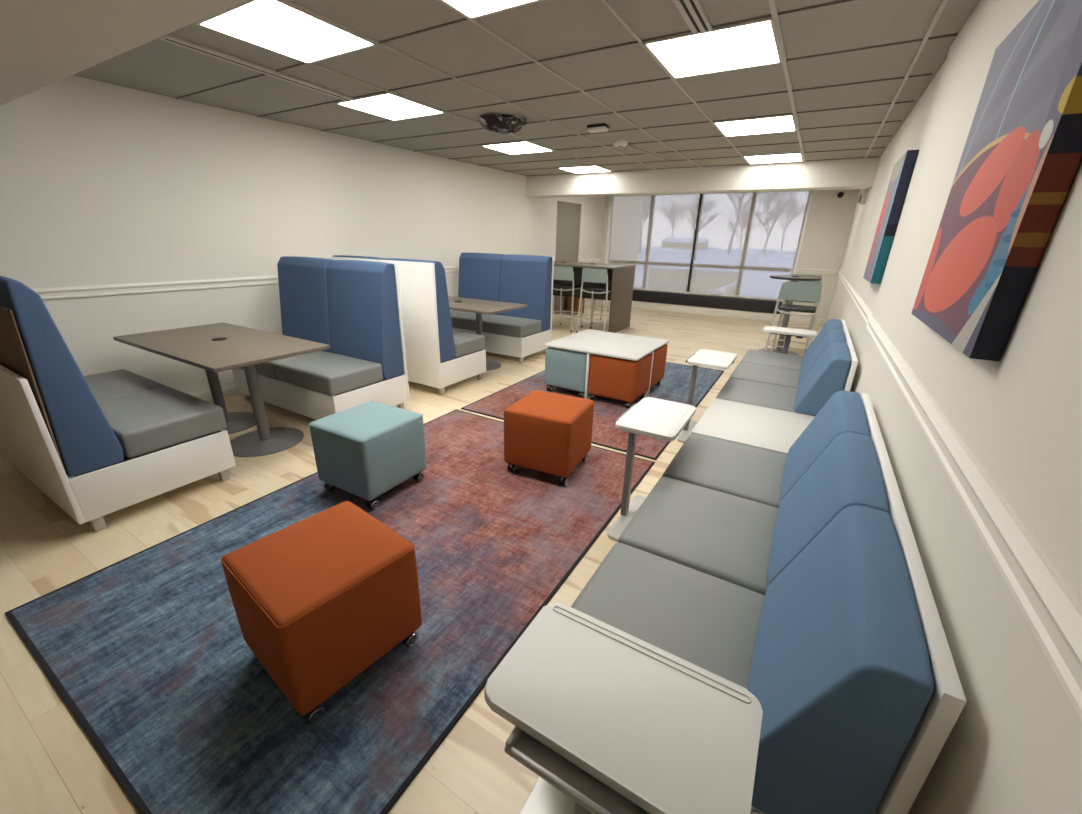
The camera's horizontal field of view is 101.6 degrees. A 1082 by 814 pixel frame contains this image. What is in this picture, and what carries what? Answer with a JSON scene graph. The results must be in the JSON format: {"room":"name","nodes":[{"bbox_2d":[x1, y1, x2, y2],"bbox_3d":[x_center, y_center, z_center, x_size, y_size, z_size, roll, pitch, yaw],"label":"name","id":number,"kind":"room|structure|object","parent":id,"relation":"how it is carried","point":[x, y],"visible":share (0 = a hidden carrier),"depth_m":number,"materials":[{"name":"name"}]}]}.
{"room":"student lounge","nodes":[
{"label":"student lounge","id":0,"kind":"room"},
{"bbox_2d":[0,75,605,393],"bbox_3d":[-2.948,-1.385,3.908,0.142,2.600,16.300,14,24,30],"label":"wall","id":1,"kind":"structure","parent":0,"point":[102,183],"depth_m":3.76,"materials":[{"name":"paint"}]},
{"bbox_2d":[0,0,244,105],"bbox_3d":[-3.297,-0.501,-1.193,5.662,0.320,6.995,13,24,28],"label":"soffit","id":2,"kind":"object","parent":1,"relation":"attached to","point":[43,43],"depth_m":1.59,"materials":[{"name":"paint"}]},
{"bbox_2d":[32,258,601,299],"bbox_3d":[-2.892,-1.108,3.959,0.037,0.080,16.080,14,24,30],"label":"trim","id":3,"kind":"structure","parent":1,"relation":"attached to","point":[152,287],"depth_m":3.59,"materials":[{"name":"paint"}]},
{"bbox_2d":[189,300,598,400],"bbox_3d":[-2.921,-0.200,4.312,0.037,0.100,16.080,14,24,30],"label":"baseboard","id":4,"kind":"structure","parent":1,"relation":"attached to","point":[230,389],"depth_m":4.18,"materials":[{"name":"paint"}]},
{"bbox_2d":[554,201,579,313],"bbox_3d":[0.521,-3.027,9.060,0.144,2.133,0.976,14,24,30],"label":"door","id":5,"kind":"structure","parent":1,"relation":"in","point":[568,214],"depth_m":8.91,"materials":[{"name":"paint"}]},
{"bbox_2d":[526,157,879,197],"bbox_3d":[1.873,-3.282,6.399,5.062,0.320,0.320,13,24,28],"label":"soffit","id":6,"kind":"object","parent":1,"relation":"attached to","point":[860,173],"depth_m":5.98,"materials":[{"name":"paint"}]},
{"bbox_2d":[0,304,822,813],"bbox_3d":[-1.144,0.326,3.358,7.000,0.120,16.450,13,24,28],"label":"floor","id":7,"kind":"structure","parent":0,"point":[49,764],"depth_m":2.11,"materials":[{"name":"brown wood"}]},
{"bbox_2d":[0,276,235,531],"bbox_3d":[-2.713,-0.177,2.640,1.440,1.262,0.742,13,24,28],"label":"bench","id":8,"kind":"object","parent":7,"relation":"on","point":[98,445],"visible":1,"depth_m":2.25,"materials":[{"name":"white laminate"}]},
{"bbox_2d":[0,276,123,476],"bbox_3d":[-2.518,-0.190,2.226,0.714,0.934,0.229,13,24,28],"label":"cushion","id":9,"kind":"object","parent":8,"relation":"on","point":[80,438],"depth_m":2.04,"materials":[{"name":"blue fabric"}]},
{"bbox_2d":[84,369,166,400],"bbox_3d":[-2.962,-0.083,2.990,0.716,0.155,0.487,13,24,28],"label":"seat cushion","id":10,"kind":"object","parent":8,"relation":"on","point":[112,384],"depth_m":2.98,"materials":[{"name":"fabric"}]},
{"bbox_2d":[97,387,226,457],"bbox_3d":[-2.344,0.062,2.651,0.716,0.155,0.487,13,24,28],"label":"seat cushion","id":11,"kind":"object","parent":8,"relation":"on","point":[146,423],"depth_m":2.53,"materials":[{"name":"fabric"}]},
{"bbox_2d":[113,322,329,456],"bbox_3d":[-2.279,-0.127,3.250,1.430,0.752,0.730,13,24,28],"label":"table","id":12,"kind":"object","parent":7,"relation":"on","point":[217,347],"visible":0.8,"depth_m":3.14,"materials":[{"name":"laminate"}]},
{"bbox_2d":[232,256,409,419],"bbox_3d":[-1.972,-0.605,3.806,1.440,1.262,0.745,13,24,28],"label":"bench","id":13,"kind":"object","parent":7,"relation":"on","point":[353,307],"visible":0.77,"depth_m":3.67,"materials":[{"name":"blue fabric"}]},
{"bbox_2d":[240,350,324,378],"bbox_3d":[-2.352,-0.436,3.951,0.716,0.155,0.490,13,24,28],"label":"seat cushion","id":14,"kind":"object","parent":13,"relation":"on","point":[266,370],"depth_m":3.67,"materials":[{"name":"fabric"}]},
{"bbox_2d":[277,256,334,351],"bbox_3d":[-2.159,-0.900,4.104,0.714,0.934,0.230,13,24,28],"label":"cushion","id":15,"kind":"object","parent":13,"relation":"on","point":[303,290],"depth_m":4.00,"materials":[{"name":"blue fabric"}]},
{"bbox_2d":[274,352,382,395],"bbox_3d":[-1.734,-0.291,3.611,0.716,0.155,0.490,13,24,28],"label":"seat cushion","id":16,"kind":"object","parent":13,"relation":"on","point":[319,373],"depth_m":3.48,"materials":[{"name":"fabric"}]},
{"bbox_2d":[326,260,403,379],"bbox_3d":[-1.541,-0.755,3.764,0.714,0.934,0.230,13,24,28],"label":"cushion","id":17,"kind":"object","parent":13,"relation":"on","point":[364,318],"depth_m":3.66,"materials":[{"name":"blue fabric"}]},
{"bbox_2d":[5,409,654,813],"bbox_3d":[-0.680,0.614,2.453,1.835,0.008,2.735,13,24,28],"label":"area rug","id":18,"kind":"object","parent":7,"relation":"on","point":[148,651],"visible":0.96,"depth_m":1.68,"materials":[{"name":"carpet"}]},
{"bbox_2d":[221,501,421,723],"bbox_3d":[-0.758,0.694,1.583,0.468,0.460,0.468,17,26,35],"label":"ottoman","id":19,"kind":"object","parent":18,"relation":"on","point":[318,599],"visible":1,"depth_m":1.42,"materials":[{"name":"orange fabric"}]},
{"bbox_2d":[309,401,426,509],"bbox_3d":[-1.025,0.271,2.671,0.468,0.460,0.468,13,24,27],"label":"ottoman","id":20,"kind":"object","parent":18,"relation":"on","point":[366,450],"visible":1,"depth_m":2.50,"materials":[{"name":"teal fabric"}]},
{"bbox_2d":[504,390,593,485],"bbox_3d":[0.057,0.190,2.951,0.468,0.460,0.468,11,23,23],"label":"ottoman","id":21,"kind":"object","parent":18,"relation":"on","point":[545,432],"visible":1,"depth_m":2.76,"materials":[{"name":"orange leather"}]},
{"bbox_2d":[329,255,485,394],"bbox_3d":[-1.392,-0.941,4.719,1.440,1.262,0.740,13,24,28],"label":"bench","id":22,"kind":"object","parent":7,"relation":"on","point":[438,356],"visible":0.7,"depth_m":4.21,"materials":[{"name":"white laminate"}]},
{"bbox_2d":[332,255,379,259],"bbox_3d":[-1.815,-1.099,4.645,0.714,0.934,0.230,13,24,28],"label":"cushion","id":23,"kind":"object","parent":22,"relation":"on","point":[343,257],"depth_m":4.38,"materials":[{"name":"blue fabric"}]},
{"bbox_2d":[380,258,454,362],"bbox_3d":[-1.197,-0.954,4.306,0.714,0.934,0.230,13,24,28],"label":"cushion","id":24,"kind":"object","parent":22,"relation":"on","point":[427,324],"depth_m":4.12,"materials":[{"name":"blue fabric"}]},
{"bbox_2d":[453,331,484,356],"bbox_3d":[-1.023,-0.702,4.730,0.716,0.155,0.485,13,24,28],"label":"seat cushion","id":25,"kind":"object","parent":22,"relation":"on","point":[465,344],"depth_m":4.58,"materials":[{"name":"fabric"}]},
{"bbox_2d":[448,296,527,370],"bbox_3d":[-0.958,-0.891,5.330,1.430,0.752,0.730,13,24,28],"label":"table","id":26,"kind":"object","parent":7,"relation":"on","point":[478,306],"visible":0.3,"depth_m":5.12,"materials":[{"name":"brown wood"}]},
{"bbox_2d":[450,252,553,363],"bbox_3d":[-0.656,-1.367,5.878,1.440,1.262,0.746,13,24,28],"label":"bench","id":27,"kind":"object","parent":7,"relation":"on","point":[521,333],"visible":0.85,"depth_m":5.75,"materials":[{"name":"blue fabric"}]},
{"bbox_2d":[450,310,494,329],"bbox_3d":[-1.036,-1.197,6.022,0.716,0.155,0.491,13,24,28],"label":"seat cushion","id":28,"kind":"object","parent":27,"relation":"on","point":[461,320],"depth_m":5.80,"materials":[{"name":"fabric"}]},
{"bbox_2d":[458,253,504,314],"bbox_3d":[-0.843,-1.661,6.176,0.714,0.934,0.230,13,24,28],"label":"cushion","id":29,"kind":"object","parent":27,"relation":"on","point":[480,274],"depth_m":6.06,"materials":[{"name":"blue fabric"}]},
{"bbox_2d":[475,315,541,337],"bbox_3d":[-0.418,-1.052,5.683,0.716,0.155,0.491,13,24,28],"label":"seat cushion","id":30,"kind":"object","parent":27,"relation":"on","point":[504,326],"depth_m":5.53,"materials":[{"name":"fabric"}]},
{"bbox_2d":[498,254,551,330],"bbox_3d":[-0.225,-1.516,5.836,0.714,0.934,0.230,13,24,28],"label":"cushion","id":31,"kind":"object","parent":27,"relation":"on","point":[522,279],"depth_m":5.74,"materials":[{"name":"blue fabric"}]},
{"bbox_2d":[552,266,582,331],"bbox_3d":[0.431,-1.870,7.568,0.520,1.047,0.522,13,24,27],"label":"bar stool","id":32,"kind":"object","parent":7,"relation":"on","point":[560,273],"visible":0.71,"depth_m":7.30,"materials":[{"name":"plastic"}]},
{"bbox_2d":[566,297,584,313],"bbox_3d":[0.732,-2.209,9.329,0.344,0.430,0.304,13,24,28],"label":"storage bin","id":33,"kind":"object","parent":7,"relation":"on","point":[569,299],"visible":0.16,"depth_m":9.24,"materials":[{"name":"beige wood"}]},
{"bbox_2d":[461,362,723,459],"bbox_3d":[0.754,-0.213,4.702,1.815,0.008,2.760,13,24,28],"label":"area rug","id":34,"kind":"object","parent":7,"relation":"on","point":[675,384],"visible":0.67,"depth_m":4.29,"materials":[{"name":"red carpet"}]},
{"bbox_2d":[545,347,586,397],"bbox_3d":[0.347,-0.393,4.493,0.468,0.460,0.468,14,24,29],"label":"ottoman","id":35,"kind":"object","parent":34,"relation":"on","point":[564,369],"visible":0.64,"depth_m":4.29,"materials":[{"name":"teal leather"}]},
{"bbox_2d":[544,329,669,398],"bbox_3d":[0.684,-0.430,4.564,0.956,0.492,0.968,14,24,29],"label":"coffee table","id":36,"kind":"object","parent":34,"relation":"on","point":[591,342],"visible":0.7,"depth_m":4.35,"materials":[{"name":"laminate"}]},
{"bbox_2d":[588,353,652,407],"bbox_3d":[0.763,-0.292,4.255,0.468,0.460,0.468,14,24,29],"label":"ottoman","id":37,"kind":"object","parent":34,"relation":"on","point":[624,380],"visible":0.87,"depth_m":4.06,"materials":[{"name":"orange leather"}]},
{"bbox_2d":[649,344,667,393],"bbox_3d":[1.021,-0.435,4.646,0.468,0.460,0.468,14,24,29],"label":"ottoman","id":38,"kind":"object","parent":34,"relation":"on","point":[659,359],"visible":0.32,"depth_m":4.49,"materials":[{"name":"orange leather"}]},
{"bbox_2d":[576,268,611,332],"bbox_3d":[0.946,-1.750,7.285,0.520,1.047,0.522,13,24,28],"label":"bar stool","id":39,"kind":"object","parent":7,"relation":"on","point":[588,274],"visible":0.8,"depth_m":7.03,"materials":[{"name":"black plastic"}]},
{"bbox_2d":[553,261,635,332],"bbox_3d":[0.677,-2.003,7.876,1.670,1.081,0.940,13,24,28],"label":"bar table","id":40,"kind":"object","parent":7,"relation":"on","point":[620,276],"visible":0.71,"depth_m":7.58,"materials":[{"name":"laminate"}]},
{"bbox_2d":[592,299,609,323],"bbox_3d":[1.265,-2.063,8.125,0.520,1.047,0.522,13,24,28],"label":"bar stool","id":41,"kind":"object","parent":7,"relation":"on","point":[601,310],"visible":0.09,"depth_m":8.19,"materials":[{"name":"metal"}]},
{"bbox_2d":[484,602,762,813],"bbox_3d":[0.141,0.862,0.956,0.476,0.654,0.335,13,24,28],"label":"table","id":42,"kind":"object","parent":7,"relation":"on","point":[608,720],"visible":1,"depth_m":0.81,"materials":[{"name":"white laminate"},{"name":"silver paint"},{"name":"black plastic"}]},
{"bbox_2d":[607,397,695,541],"bbox_3d":[0.572,0.339,2.348,0.335,0.654,0.476,13,24,28],"label":"table","id":43,"kind":"object","parent":7,"relation":"on","point":[660,419],"visible":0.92,"depth_m":2.29,"materials":[{"name":"white laminate"},{"name":"silver paint"},{"name":"black plastic"}]},
{"bbox_2d":[677,349,736,442],"bbox_3d":[1.297,-0.080,3.488,0.335,0.654,0.476,13,24,28],"label":"table","id":44,"kind":"object","parent":7,"relation":"on","point":[703,357],"visible":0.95,"depth_m":3.43,"materials":[{"name":"white laminate"},{"name":"silver paint"},{"name":"black plastic"}]},
{"bbox_2d":[691,398,814,454],"bbox_3d":[1.375,0.321,2.745,0.761,0.440,0.700,13,24,28],"label":"end table","id":45,"kind":"object","parent":7,"relation":"on","point":[770,429],"visible":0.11,"depth_m":2.67,"materials":[{"name":"laminate"}]},
{"bbox_2d":[571,391,966,813],"bbox_3d":[0.753,0.498,1.694,0.767,0.832,1.728,13,24,28],"label":"bench sofa","id":46,"kind":"object","parent":7,"relation":"on","point":[797,579],"visible":0.85,"depth_m":1.13,"materials":[{"name":"white fabric"}]},
{"bbox_2d":[571,543,764,689],"bbox_3d":[0.351,0.671,1.298,0.521,0.121,0.572,13,24,28],"label":"seat cushion","id":47,"kind":"object","parent":46,"relation":"on","point":[708,619],"depth_m":1.32,"materials":[{"name":"fabric"}]},
{"bbox_2d":[618,477,778,595],"bbox_3d":[0.645,0.501,1.760,0.521,0.121,0.566,13,24,28],"label":"seat cushion","id":48,"kind":"object","parent":46,"relation":"on","point":[726,535],"depth_m":1.68,"materials":[{"name":"fabric"}]},
{"bbox_2d":[662,434,786,507],"bbox_3d":[0.940,0.331,2.225,0.521,0.121,0.578,13,24,28],"label":"seat cushion","id":49,"kind":"object","parent":46,"relation":"on","point":[755,474],"depth_m":2.14,"materials":[{"name":"fabric"}]},
{"bbox_2d":[780,391,869,501],"bbox_3d":[1.252,0.223,1.987,0.240,0.504,0.578,13,24,28],"label":"cushion","id":50,"kind":"object","parent":46,"relation":"on","point":[845,411],"depth_m":1.89,"materials":[{"name":"blue fabric"}]},
{"bbox_2d":[766,432,888,589],"bbox_3d":[0.957,0.393,1.522,0.240,0.504,0.566,13,24,28],"label":"cushion","id":51,"kind":"object","parent":46,"relation":"on","point":[852,469],"depth_m":1.42,"materials":[{"name":"blue fabric"}]},
{"bbox_2d":[748,505,933,813],"bbox_3d":[0.664,0.563,1.060,0.240,0.504,0.572,13,24,28],"label":"cushion","id":52,"kind":"object","parent":46,"relation":"on","point":[841,642],"depth_m":0.85,"materials":[{"name":"blue fabric"}]},
{"bbox_2d":[716,319,857,415],"bbox_3d":[2.025,-0.238,3.697,0.767,0.832,1.824,13,24,28],"label":"bench sofa","id":53,"kind":"object","parent":7,"relation":"on","point":[804,384],"visible":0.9,"depth_m":3.24,"materials":[{"name":"white fabric"}]},
{"bbox_2d":[716,378,797,412],"bbox_3d":[1.608,-0.056,3.276,0.521,0.121,0.605,13,24,28],"label":"seat cushion","id":54,"kind":"object","parent":53,"relation":"on","point":[741,390],"depth_m":3.21,"materials":[{"name":"fabric"}]},
{"bbox_2d":[729,362,800,388],"bbox_3d":[1.921,-0.237,3.769,0.521,0.121,0.611,13,24,28],"label":"seat cushion","id":55,"kind":"object","parent":53,"relation":"on","point":[749,371],"depth_m":3.71,"materials":[{"name":"fabric"}]},
{"bbox_2d":[741,350,802,369],"bbox_3d":[2.232,-0.417,4.259,0.521,0.121,0.596,13,24,28],"label":"seat cushion","id":56,"kind":"object","parent":53,"relation":"on","point":[789,361],"depth_m":4.18,"materials":[{"name":"fabric"}]},
{"bbox_2d":[801,319,842,367],"bbox_3d":[2.544,-0.525,4.021,0.240,0.504,0.596,13,24,28],"label":"cushion","id":57,"kind":"object","parent":53,"relation":"on","point":[830,324],"depth_m":3.92,"materials":[{"name":"blue fabric"}]},
{"bbox_2d":[798,329,845,385],"bbox_3d":[2.233,-0.345,3.531,0.240,0.504,0.611,13,24,28],"label":"cushion","id":58,"kind":"object","parent":53,"relation":"on","point":[832,335],"depth_m":3.44,"materials":[{"name":"blue fabric"}]},
{"bbox_2d":[795,342,850,415],"bbox_3d":[1.920,-0.163,3.038,0.240,0.504,0.605,13,24,28],"label":"cushion","id":59,"kind":"object","parent":53,"relation":"on","point":[830,374],"depth_m":2.81,"materials":[{"name":"blue fabric"}]},
{"bbox_2d":[759,275,820,355],"bbox_3d":[3.431,-1.274,6.159,0.612,1.071,0.612,13,24,28],"label":"bar table","id":60,"kind":"object","parent":7,"relation":"on","point":[793,278],"visible":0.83,"depth_m":6.13,"materials":[{"name":"laminate"}]},
{"bbox_2d":[763,326,816,353],"bbox_3d":[2.533,-0.482,4.617,0.476,0.654,0.335,13,24,28],"label":"table","id":61,"kind":"object","parent":7,"relation":"on","point":[799,333],"visible":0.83,"depth_m":4.47,"materials":[{"name":"grey paint"}]},
{"bbox_2d":[764,282,821,351],"bbox_3d":[3.225,-1.056,5.614,0.520,1.047,0.522,15,25,31],"label":"bar stool","id":62,"kind":"object","parent":7,"relation":"on","point":[809,292],"visible":0.91,"depth_m":5.35,"materials":[{"name":"plastic"}]},
{"bbox_2d":[773,274,821,350],"bbox_3d":[3.862,-1.430,6.633,0.520,1.047,0.522,13,24,28],"label":"bar stool","id":63,"kind":"object","parent":7,"relation":"on","point":[820,281],"visible":0.15,"depth_m":6.58,"materials":[{"name":"metal"}]},
{"bbox_2d":[73,0,979,175],"bbox_3d":[-0.903,-1.995,2.383,5.800,0.079,16.300,13,24,28],"label":"ceiling","id":64,"kind":"structure","parent":0,"point":[851,73],"depth_m":2.85,"materials":[{"name":"tile"}]},
{"bbox_2d":[159,34,353,100],"bbox_3d":[-1.727,-2.152,2.846,0.091,0.015,1.218,11,23,24],"label":"ceiling vent","id":65,"kind":"object","parent":64,"relation":"in","point":[169,38],"visible":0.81,"depth_m":2.70,"materials":[{"name":"metal"}]},
{"bbox_2d":[195,0,377,63],"bbox_3d":[-1.290,-1.919,2.266,0.616,0.014,0.604,13,24,28],"label":"recessed light","id":66,"kind":"object","parent":64,"relation":"in","point":[277,26],"visible":0.91,"depth_m":2.23,"materials":[{"name":"plastic"}]},
{"bbox_2d":[335,92,445,120],"bbox_3d":[-1.199,-2.405,3.543,0.616,0.014,0.604,13,24,28],"label":"recessed light","id":67,"kind":"object","parent":64,"relation":"in","point":[387,105],"visible":1,"depth_m":3.51,"materials":[{"name":"plastic"}]},
{"bbox_2d":[439,0,543,19],"bbox_3d":[-0.222,-1.669,1.680,0.616,0.014,0.604,13,24,28],"label":"recessed light","id":68,"kind":"object","parent":64,"relation":"in","point":[470,9],"visible":1,"depth_m":1.94,"materials":[{"name":"plastic"}]},
{"bbox_2d":[477,113,527,133],"bbox_3d":[-0.333,-2.454,3.858,0.424,0.113,0.438,-4,22,-14],"label":"projector","id":69,"kind":"object","parent":64,"relation":"hanging from","point":[498,123],"visible":1,"depth_m":3.74,"materials":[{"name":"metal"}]},
{"bbox_2d":[480,141,553,154],"bbox_3d":[-0.262,-2.948,5.019,0.616,0.014,0.604,13,24,28],"label":"recessed light","id":70,"kind":"object","parent":64,"relation":"in","point":[519,147],"visible":0.98,"depth_m":4.99,"materials":[{"name":"plastic"}]},
{"bbox_2d":[557,165,612,173],"bbox_3d":[0.647,-3.474,6.449,0.616,0.014,0.604,13,24,28],"label":"recessed light","id":71,"kind":"object","parent":64,"relation":"in","point":[586,168],"visible":0.98,"depth_m":6.40,"materials":[{"name":"plastic"}]},
{"bbox_2d":[560,166,609,172],"bbox_3d":[0.647,-3.474,6.449,0.576,0.010,0.564,13,24,28],"label":"diffuser","id":72,"kind":"object","parent":71,"relation":"attached to","point":[574,169],"depth_m":6.41,"materials":[{"name":"white plastic"}]},
{"bbox_2d":[587,123,609,132],"bbox_3d":[0.515,-2.516,3.981,0.178,0.046,0.113,13,24,28],"label":"ceiling sensor","id":73,"kind":"object","parent":64,"relation":"attached to","point":[595,128],"visible":1,"depth_m":3.95,"materials":[{"name":"white plastic"}]},
{"bbox_2d":[613,140,627,148],"bbox_3d":[0.832,-2.747,4.627,0.150,0.061,0.150,13,24,28],"label":"smoke detector","id":74,"kind":"object","parent":64,"relation":"attached to","point":[619,144],"visible":1,"depth_m":4.58,"materials":[{"name":"white plastic"}]},
{"bbox_2d":[627,144,670,159],"bbox_3d":[1.279,-2.955,5.135,0.090,0.015,1.026,16,26,34],"label":"ceiling vent","id":75,"kind":"object","parent":64,"relation":"in","point":[636,147],"visible":1,"depth_m":5.06,"materials":[{"name":"metal"}]},
{"bbox_2d":[673,0,711,33],"bbox_3d":[0.474,-1.641,1.648,0.090,0.015,1.195,13,24,28],"label":"ceiling vent","id":76,"kind":"object","parent":64,"relation":"in","point":[692,12],"visible":1,"depth_m":1.98,"materials":[{"name":"metal"}]},
{"bbox_2d":[642,17,782,78],"bbox_3d":[0.937,-1.905,2.370,0.616,0.014,0.604,13,24,28],"label":"recessed light","id":77,"kind":"object","parent":64,"relation":"in","point":[755,43],"visible":0.98,"depth_m":2.32,"materials":[{"name":"plastic"}]},
{"bbox_2d":[713,114,796,136],"bbox_3d":[1.874,-2.447,3.845,0.616,0.014,0.604,13,24,28],"label":"recessed light","id":78,"kind":"object","parent":64,"relation":"in","point":[780,123],"visible":0.99,"depth_m":3.81,"materials":[{"name":"plastic"}]},
{"bbox_2d":[742,152,803,163],"bbox_3d":[2.784,-2.973,5.276,0.616,0.014,0.604,13,24,28],"label":"recessed light","id":79,"kind":"object","parent":64,"relation":"in","point":[791,156],"visible":0.98,"depth_m":5.22,"materials":[{"name":"plastic"}]},
{"bbox_2d":[601,189,859,321],"bbox_3d":[3.437,-3.268,9.231,5.082,2.600,0.140,13,24,28],"label":"wall","id":80,"kind":"structure","parent":0,"point":[829,220],"depth_m":8.10,"materials":[{"name":"paint"}]},
{"bbox_2d":[605,190,813,313],"bbox_3d":[3.226,-3.305,9.320,3.950,2.265,0.150,13,24,28],"label":"window","id":81,"kind":"structure","parent":80,"relation":"in","point":[721,302],"depth_m":9.38,"materials":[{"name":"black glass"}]},
{"bbox_2d":[608,193,699,292],"bbox_3d":[2.383,-3.602,9.706,1.870,2.007,0.044,13,24,28],"label":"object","id":82,"kind":"structure","parent":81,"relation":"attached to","point":[654,233],"depth_m":9.64,"materials":[{"name":"white plastic"}]},
{"bbox_2d":[689,190,810,300],"bbox_3d":[4.059,-3.209,8.785,1.905,2.007,0.044,13,24,28],"label":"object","id":83,"kind":"structure","parent":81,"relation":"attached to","point":[744,239],"depth_m":8.76,"materials":[{"name":"white plastic"}]},
{"bbox_2d":[599,300,825,326],"bbox_3d":[3.434,-2.088,9.576,4.706,0.150,0.026,13,24,28],"label":"baseboard","id":84,"kind":"structure","parent":80,"relation":"attached to","point":[642,305],"depth_m":9.35,"materials":[{"name":"paint"}]},
{"bbox_2d":[796,268,836,274],"bbox_3d":[5.177,-2.550,8.289,0.657,0.080,0.024,13,24,28],"label":"trim","id":85,"kind":"structure","parent":80,"relation":"attached to","point":[799,270],"depth_m":8.29,"materials":[{"name":"paint"}]},
{"bbox_2d":[836,191,844,198],"bbox_3d":[5.273,-3.734,7.765,0.120,0.120,0.066,13,24,28],"label":"wall sensor","id":86,"kind":"object","parent":80,"relation":"attached to","point":[840,194],"visible":1,"depth_m":7.75,"materials":[{"name":"paint"}]},
{"bbox_2d":[826,0,1081,813],"bbox_3d":[1.443,-0.356,1.496,0.200,2.600,16.300,13,24,28],"label":"wall","id":87,"kind":"structure","parent":0,"point":[1014,746],"depth_m":0.80,"materials":[{"name":"paint"}]},
{"bbox_2d":[838,270,872,324],"bbox_3d":[3.774,-1.506,5.444,0.024,0.080,6.625,13,24,28],"label":"trim","id":88,"kind":"structure","parent":87,"relation":"attached to","point":[862,307],"depth_m":3.88,"materials":[{"name":"paint"}]},
{"bbox_2d":[858,189,868,204],"bbox_3d":[4.211,-2.767,5.760,0.086,0.220,0.170,13,24,28],"label":"fire alarm strobe","id":89,"kind":"object","parent":87,"relation":"attached to","point":[862,199],"visible":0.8,"depth_m":5.71,"materials":[{"name":"white plastic"}]},
{"bbox_2d":[863,150,918,283],"bbox_3d":[2.317,-1.235,2.946,0.058,0.755,0.595,13,24,28],"label":"painting","id":90,"kind":"object","parent":87,"relation":"attached to","point":[903,169],"visible":0.99,"depth_m":2.76,"materials":[{"name":"multicoloured fabric"}]},
{"bbox_2d":[866,315,1081,720],"bbox_3d":[-0.362,0.864,-1.034,0.024,0.080,9.450,13,24,28],"label":"trim","id":91,"kind":"structure","parent":87,"relation":"attached to","point":[1049,607],"depth_m":0.70,"materials":[{"name":"paint"}]},
{"bbox_2d":[911,0,1081,360],"bbox_3d":[1.110,-0.553,1.072,0.048,0.744,0.737,13,24,28],"label":"painting","id":92,"kind":"object","parent":87,"relation":"attached to","point":[1021,157],"visible":1,"depth_m":0.93,"materials":[{"name":"multicoloured fabric"}]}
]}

